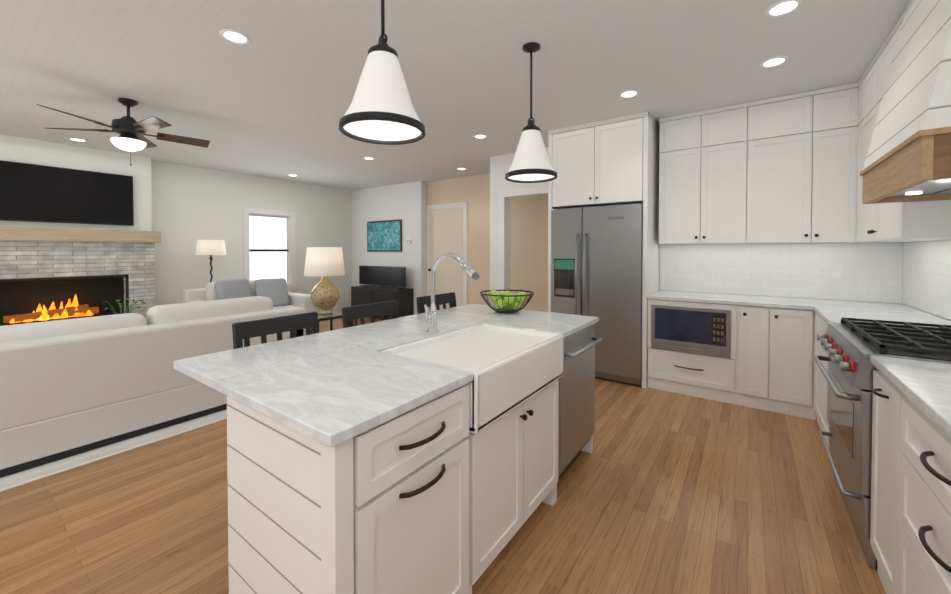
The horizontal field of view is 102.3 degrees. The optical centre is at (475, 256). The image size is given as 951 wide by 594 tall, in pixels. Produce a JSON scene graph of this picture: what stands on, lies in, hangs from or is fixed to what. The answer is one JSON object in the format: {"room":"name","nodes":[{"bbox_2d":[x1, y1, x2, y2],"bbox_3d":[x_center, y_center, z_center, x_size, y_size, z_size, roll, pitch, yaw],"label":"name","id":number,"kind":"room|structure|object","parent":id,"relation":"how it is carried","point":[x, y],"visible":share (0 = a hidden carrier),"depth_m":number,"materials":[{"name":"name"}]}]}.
{"room":"kitchen and living room","nodes":[
{"label":"kitchen and living room","id":0,"kind":"room"},
{"bbox_2d":[151,160,351,309],"bbox_3d":[-5.290,-0.092,5.544,0.150,2.760,8.500,1,1,36],"label":"wall","id":1,"kind":"structure","parent":0,"point":[191,206],"depth_m":6.67,"materials":[{"name":"white paint"}]},
{"bbox_2d":[243,207,297,290],"bbox_3d":[-3.962,-0.107,7.360,0.199,1.590,1.020,1,1,36],"label":"window","id":2,"kind":"structure","parent":1,"relation":"in","point":[269,244],"depth_m":7.38,"materials":[{"name":"white glass"}]},
{"bbox_2d":[315,305,350,310],"bbox_3d":[-3.910,1.193,7.355,0.016,0.130,3.680,1,1,36],"label":"baseboard","id":3,"kind":"structure","parent":1,"relation":"attached to","point":[340,307],"depth_m":8.56,"materials":[{"name":"white wood"}]},
{"bbox_2d":[352,181,420,312],"bbox_3d":[-1.925,-0.137,8.270,2.160,2.760,0.150,1,1,36],"label":"wall","id":4,"kind":"structure","parent":0,"point":[395,202],"depth_m":8.05,"materials":[{"name":"white paint"}]},
{"bbox_2d":[367,219,401,251],"bbox_3d":[-1.956,-0.445,8.171,1.064,0.660,0.036,1,1,36],"label":"picture","id":5,"kind":"object","parent":4,"relation":"attached to","point":[384,236],"visible":1,"depth_m":8.13,"materials":[{"name":"teal paper"}]},
{"bbox_2d":[402,181,421,316],"bbox_3d":[-1.952,-0.135,8.188,2.150,2.760,0.016,1,1,36],"label":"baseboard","id":6,"kind":"structure","parent":4,"relation":"attached to","point":[420,181],"depth_m":7.57,"materials":[{"name":"white"}]},
{"bbox_2d":[0,315,885,593],"bbox_3d":[-1.710,1.367,3.122,8.820,0.080,8.680,1,1,36],"label":"floor","id":7,"kind":"structure","parent":0,"point":[662,492],"depth_m":1.97,"materials":[{"name":"brown wood"}]},
{"bbox_2d":[0,134,160,325],"bbox_3d":[-5.390,-0.081,4.878,0.459,2.758,2.100,1,1,36],"label":"fireplace","id":8,"kind":"object","parent":7,"relation":"on","point":[49,271],"visible":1,"depth_m":5.06,"materials":[{"name":"white paint"}]},
{"bbox_2d":[0,160,133,225],"bbox_3d":[-5.357,-0.789,4.842,0.060,0.705,1.560,1,1,36],"label":"tv","id":9,"kind":"object","parent":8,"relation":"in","point":[35,193],"visible":1,"depth_m":4.90,"materials":[{"name":"black metal"}]},
{"bbox_2d":[0,409,226,491],"bbox_3d":[-3.630,1.323,2.949,2.395,0.012,3.570,1,1,36],"label":"living room rug","id":10,"kind":"object","parent":7,"relation":"on","point":[15,480],"visible":0.1,"depth_m":2.60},
{"bbox_2d":[0,296,305,477],"bbox_3d":[-3.092,0.863,2.804,1.000,0.912,3.370,1,1,36],"label":"sofa","id":11,"kind":"object","parent":10,"relation":"on","point":[71,387],"visible":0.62,"depth_m":2.69,"materials":[{"name":"white fabric"}]},
{"bbox_2d":[102,298,145,314],"bbox_3d":[-4.814,0.922,5.223,0.429,0.741,0.507,1,1,36],"label":"plant","id":12,"kind":"object","parent":7,"relation":"on","point":[121,306],"visible":0.31,"depth_m":5.22,"materials":[{"name":"green plant"}]},
{"bbox_2d":[195,240,225,281],"bbox_3d":[-4.323,0.501,6.263,0.420,1.550,0.420,1,1,36],"label":"floor lamp","id":13,"kind":"object","parent":7,"relation":"on","point":[210,247],"visible":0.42,"depth_m":6.11,"materials":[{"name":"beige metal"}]},
{"bbox_2d":[182,278,314,328],"bbox_3d":[-3.529,0.808,6.064,0.970,0.942,1.570,1,1,36],"label":"loveseat","id":14,"kind":"object","parent":7,"relation":"on","point":[278,293],"depth_m":6.10,"materials":[{"name":"white fabric"}]},
{"bbox_2d":[232,312,318,348],"bbox_3d":[-0.845,0.832,1.881,0.500,1.030,0.430,1,1,36],"label":"stool","id":15,"kind":"object","parent":7,"relation":"on","point":[246,331],"visible":0.21,"depth_m":1.97,"materials":[{"name":"black wood"}]},
{"bbox_2d":[306,309,357,330],"bbox_3d":[-1.845,0.996,4.699,0.544,0.610,0.544,1,1,36],"label":"side table","id":16,"kind":"object","parent":7,"relation":"on","point":[336,314],"visible":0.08,"depth_m":4.61,"materials":[{"name":"black metal"}]},
{"bbox_2d":[304,247,344,314],"bbox_3d":[-1.845,0.286,4.687,0.470,0.809,0.470,1,1,36],"label":"table lamp","id":17,"kind":"object","parent":16,"relation":"on","point":[324,262],"visible":1,"depth_m":4.54,"materials":[{"name":"fabric"}]},
{"bbox_2d":[342,300,398,327],"bbox_3d":[-0.490,0.824,2.377,0.500,1.030,0.430,1,1,36],"label":"stool","id":18,"kind":"object","parent":7,"relation":"on","point":[350,314],"visible":0.19,"depth_m":2.47,"materials":[{"name":"black wood"}]},
{"bbox_2d":[351,265,412,316],"bbox_3d":[-1.945,0.720,7.890,1.392,1.060,0.454,1,1,36],"label":"console","id":19,"kind":"object","parent":7,"relation":"on","point":[370,277],"visible":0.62,"depth_m":7.69,"materials":[{"name":"black wood"}]},
{"bbox_2d":[227,321,602,593],"bbox_3d":[-0.001,0.898,1.940,0.706,0.898,1.994,1,1,36],"label":"kitchen island","id":20,"kind":"object","parent":7,"relation":"on","point":[433,451],"depth_m":1.25,"materials":[{"name":"white wood"}]},
{"bbox_2d":[213,309,598,448],"bbox_3d":[-0.028,0.432,1.950,0.662,0.032,2.044,1,1,36],"label":"island countertop","id":21,"kind":"structure","parent":20,"relation":"on","point":[324,399],"depth_m":1.29,"materials":[{"name":"white stone"}]},
{"bbox_2d":[421,253,479,332],"bbox_3d":[-0.143,0.196,2.002,0.324,0.438,0.112,1,1,36],"label":"faucet","id":22,"kind":"object","parent":21,"relation":"on","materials":[{"name":"silver metal"}]},
{"bbox_2d":[480,288,534,312],"bbox_3d":[0.230,0.316,2.801,0.402,0.163,0.402,1,1,36],"label":"fruit bowl","id":23,"kind":"object","parent":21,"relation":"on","point":[506,300],"visible":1,"depth_m":2.73,"materials":[{"name":"grey"}]},
{"bbox_2d":[416,292,456,313],"bbox_3d":[-0.116,0.816,2.902,0.500,1.030,0.430,1,1,36],"label":"stool","id":24,"kind":"object","parent":7,"relation":"on","point":[444,299],"visible":0.08,"depth_m":3.02,"materials":[{"name":"black wood"}]},
{"bbox_2d":[548,111,659,387],"bbox_3d":[1.433,-0.072,4.339,1.065,2.758,0.744,1,1,36],"label":"cabinet","id":25,"kind":"object","parent":7,"relation":"on","point":[603,227],"visible":0.79,"depth_m":4.03,"materials":[{"name":"white wood"}]},
{"bbox_2d":[647,302,738,361],"bbox_3d":[2.107,0.687,3.741,0.730,0.430,0.338,1,1,36],"label":"base cabinet","id":26,"kind":"object","parent":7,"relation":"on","point":[701,331],"depth_m":3.58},
{"bbox_2d":[651,300,732,358],"bbox_3d":[2.097,0.687,3.728,0.660,0.430,0.371,1,1,36],"label":"microwave","id":27,"kind":"object","parent":26,"relation":"in","point":[685,329],"depth_m":3.59,"materials":[{"name":"silver metal"}]},
{"bbox_2d":[647,298,746,406],"bbox_3d":[2.227,0.866,3.848,0.805,0.898,0.644,1,1,36],"label":"base cabinet","id":28,"kind":"object","parent":7,"relation":"on","point":[717,379],"depth_m":3.56,"materials":[{"name":"white wood"}]},
{"bbox_2d":[647,290,926,313],"bbox_3d":[2.664,0.406,3.530,1.887,0.032,0.642,1,1,36],"label":"countertop","id":29,"kind":"structure","parent":28,"relation":"on","point":[751,300],"depth_m":3.38,"materials":[{"name":"white stone"}]},
{"bbox_2d":[747,306,758,408],"bbox_3d":[2.618,0.871,3.570,0.280,0.898,0.644,1,1,36],"label":"base cabinet","id":30,"kind":"object","parent":7,"relation":"on","point":[756,352],"depth_m":3.34,"materials":[{"name":"white wood"}]},
{"bbox_2d":[759,306,806,416],"bbox_3d":[2.770,0.873,3.421,0.365,0.898,0.710,1,1,36],"label":"base cabinet","id":31,"kind":"object","parent":7,"relation":"on","point":[780,327],"depth_m":3.23,"materials":[{"name":"white wood"}]},
{"bbox_2d":[811,306,950,327],"bbox_3d":[2.729,0.422,2.555,0.626,0.032,0.866,1,1,36],"label":"countertop","id":32,"kind":"structure","parent":31,"relation":"on","point":[832,313],"depth_m":2.65,"materials":[{"name":"white stone"}]},
{"bbox_2d":[803,310,927,448],"bbox_3d":[2.719,0.886,2.592,0.676,0.898,0.899,1,1,36],"label":"base cabinet","id":33,"kind":"object","parent":7,"relation":"on","point":[814,381],"depth_m":3.10,"materials":[{"name":"white wood"}]},
{"bbox_2d":[870,358,886,584],"bbox_3d":[1.848,0.907,1.320,0.616,0.898,0.368,1,1,36],"label":"base cabinet","id":34,"kind":"object","parent":7,"relation":"on","point":[878,526],"depth_m":1.57,"materials":[{"name":"white wood"}]},
{"bbox_2d":[813,317,950,569],"bbox_3d":[2.174,0.860,1.868,0.719,0.975,0.894,1,1,36],"label":"range","id":35,"kind":"object","parent":7,"relation":"on","point":[849,346],"visible":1,"depth_m":1.81,"materials":[{"name":"silver metal"}]},
{"bbox_2d":[883,378,950,593],"bbox_3d":[1.536,0.914,0.883,0.616,0.898,0.818,1,1,36],"label":"base cabinet","id":36,"kind":"object","parent":7,"relation":"on","point":[918,446],"depth_m":1.22,"materials":[{"name":"white wood"}]},
{"bbox_2d":[870,355,950,429],"bbox_3d":[0.887,0.464,-0.024,0.626,0.032,3.662,1,1,36],"label":"countertop","id":37,"kind":"structure","parent":36,"relation":"on","point":[929,383],"depth_m":1.32,"materials":[{"name":"white stone"}]},
{"bbox_2d":[0,0,909,190],"bbox_3d":[-1.710,-1.473,3.075,8.820,0.080,8.680,1,1,36],"label":"ceiling","id":38,"kind":"structure","parent":0,"point":[273,99],"depth_m":2.90,"materials":[{"name":"white paint"}]},
{"bbox_2d":[67,138,87,141],"bbox_3d":[-4.953,-1.457,4.764,0.175,0.006,0.175,1,1,30],"label":"recessed light","id":39,"kind":"object","parent":38,"relation":"in","point":[73,139],"depth_m":4.75,"materials":[{"name":"white"}]},
{"bbox_2d":[37,98,209,165],"bbox_3d":[-3.168,-1.138,3.530,1.192,0.602,1.198,1,1,36],"label":"ceiling fan","id":40,"kind":"object","parent":38,"relation":"hanging from","point":[132,131],"visible":1,"depth_m":3.47,"materials":[{"name":"black metal"}]},
{"bbox_2d":[219,29,250,44],"bbox_3d":[-1.552,-1.420,2.472,0.175,0.006,0.175,0,1,12],"label":"recessed light","id":41,"kind":"object","parent":38,"relation":"in","point":[231,35],"depth_m":2.46,"materials":[{"name":"white"}]},
{"bbox_2d":[363,157,374,159],"bbox_3d":[-1.592,-1.473,5.719,0.175,0.006,0.175,0,1,27],"label":"recessed light","id":42,"kind":"object","parent":38,"relation":"in","point":[366,158],"depth_m":5.72,"materials":[{"name":"white"}]},
{"bbox_2d":[339,0,425,144],"bbox_3d":[-0.387,-0.962,1.598,0.352,0.891,0.352,1,1,36],"label":"pendant light","id":43,"kind":"object","parent":38,"relation":"hanging from","point":[380,110],"visible":1,"depth_m":1.52,"materials":[{"name":"white glass"},{"name":"black metal"}]},
{"bbox_2d":[473,134,487,138],"bbox_3d":[0.060,-1.455,4.626,0.175,0.006,0.175,0,1,-3],"label":"recessed light","id":44,"kind":"object","parent":38,"relation":"in","point":[479,136],"depth_m":4.62,"materials":[{"name":"white"}]},
{"bbox_2d":[505,42,556,182],"bbox_3d":[0.378,-0.978,2.600,0.352,0.891,0.352,1,1,36],"label":"pendant light","id":45,"kind":"object","parent":38,"relation":"hanging from","point":[531,163],"visible":1,"depth_m":2.53,"materials":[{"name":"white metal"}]},
{"bbox_2d":[618,90,639,97],"bbox_3d":[1.352,-1.434,3.372,0.175,0.006,0.175,0,1,-3],"label":"recessed light","id":46,"kind":"object","parent":38,"relation":"in","point":[628,93],"depth_m":3.36,"materials":[{"name":"white"}]},
{"bbox_2d":[759,56,789,67],"bbox_3d":[2.185,-1.425,2.802,0.175,0.006,0.175,0,1,-3],"label":"recessed light","id":47,"kind":"object","parent":38,"relation":"in","point":[775,61],"depth_m":2.79,"materials":[{"name":"white"}]},
{"bbox_2d":[764,0,803,17],"bbox_3d":[1.752,-1.415,2.177,0.175,0.006,0.175,1,1,30],"label":"recessed light","id":48,"kind":"object","parent":38,"relation":"in","point":[781,8],"depth_m":2.18,"materials":[{"name":"white"}]},
{"bbox_2d":[426,173,547,311],"bbox_3d":[0.779,-0.109,6.549,4.240,2.760,0.170,1,1,36],"label":"wall","id":49,"kind":"structure","parent":0,"point":[528,243],"depth_m":6.54,"materials":[{"name":"beige paint"}]},
{"bbox_2d":[425,182,426,295],"bbox_3d":[-0.794,-0.125,7.573,0.490,2.760,0.029,1,1,36],"label":"baseboard","id":50,"kind":"structure","parent":49,"relation":"attached to","point":[425,182],"depth_m":7.67,"materials":[{"name":"white wood"}]},
{"bbox_2d":[427,202,466,311],"bbox_3d":[-0.605,0.113,7.388,1.036,2.290,0.116,1,1,36],"label":"door","id":51,"kind":"structure","parent":49,"relation":"attached to","point":[447,228],"depth_m":7.38,"materials":[{"name":"white wood"}]},
{"bbox_2d":[490,147,903,305],"bbox_3d":[1.961,-0.076,4.514,4.190,2.760,0.150,1,1,36],"label":"wall","id":52,"kind":"structure","parent":0,"point":[500,165],"depth_m":5.58,"materials":[{"name":"white"}]},
{"bbox_2d":[499,186,547,294],"bbox_3d":[0.686,0.171,5.323,1.180,2.240,0.019,1,1,36],"label":"door frame","id":53,"kind":"structure","parent":52,"relation":"attached to","point":[521,192],"depth_m":5.51,"materials":[{"name":"white wood"}]},
{"bbox_2d":[659,101,754,243],"bbox_3d":[2.349,-0.790,3.916,0.807,1.308,0.347,1,1,36],"label":"upper cabinet","id":54,"kind":"object","parent":52,"relation":"attached to","point":[707,157],"depth_m":3.76,"materials":[{"name":"white wood"}]},
{"bbox_2d":[755,92,802,243],"bbox_3d":[2.821,-0.784,3.579,0.568,1.308,0.347,1,1,36],"label":"upper cabinet","id":55,"kind":"object","parent":52,"relation":"attached to","point":[786,169],"depth_m":3.44,"materials":[{"name":"white wood"}]},
{"bbox_2d":[660,243,899,302],"bbox_3d":[2.843,0.126,3.787,1.860,0.514,0.012,1,1,36],"label":"tile backsplash","id":56,"kind":"structure","parent":52,"relation":"attached to","point":[870,272],"depth_m":3.67,"materials":[{"name":"white tile"}]},
{"bbox_2d":[799,84,850,242],"bbox_3d":[3.087,-0.781,3.354,0.344,1.308,0.404,1,1,36],"label":"upper cabinet","id":57,"kind":"object","parent":52,"relation":"attached to","point":[826,111],"depth_m":3.25,"materials":[{"name":"white wood"}]},
{"bbox_2d":[904,240,950,320],"bbox_3d":[1.533,-0.005,0.181,0.150,2.760,7.700,1,1,36],"label":"wall","id":58,"kind":"structure","parent":0,"point":[925,311],"depth_m":2.68,"materials":[{"name":"white paint"}]},
{"bbox_2d":[847,11,950,242],"bbox_3d":[2.927,-0.768,2.587,0.386,1.308,1.184,1,1,36],"label":"upper cabinet","id":59,"kind":"object","parent":58,"relation":"attached to","point":[916,221],"depth_m":2.65,"materials":[{"name":"white wood"}]},
{"bbox_2d":[860,0,950,203],"bbox_3d":[2.226,-0.857,1.735,0.520,1.103,0.980,1,1,36],"label":"range hood","id":60,"kind":"object","parent":58,"relation":"attached to","point":[908,158],"visible":1,"depth_m":1.72,"materials":[{"name":"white wood"}]},
{"bbox_2d":[900,240,950,319],"bbox_3d":[1.874,-0.077,0.796,0.009,1.017,5.999,1,1,36],"label":"tile backsplash","id":61,"kind":"structure","parent":58,"relation":"attached to","point":[919,277],"depth_m":2.78,"materials":[{"name":"white tile"}]}
]}

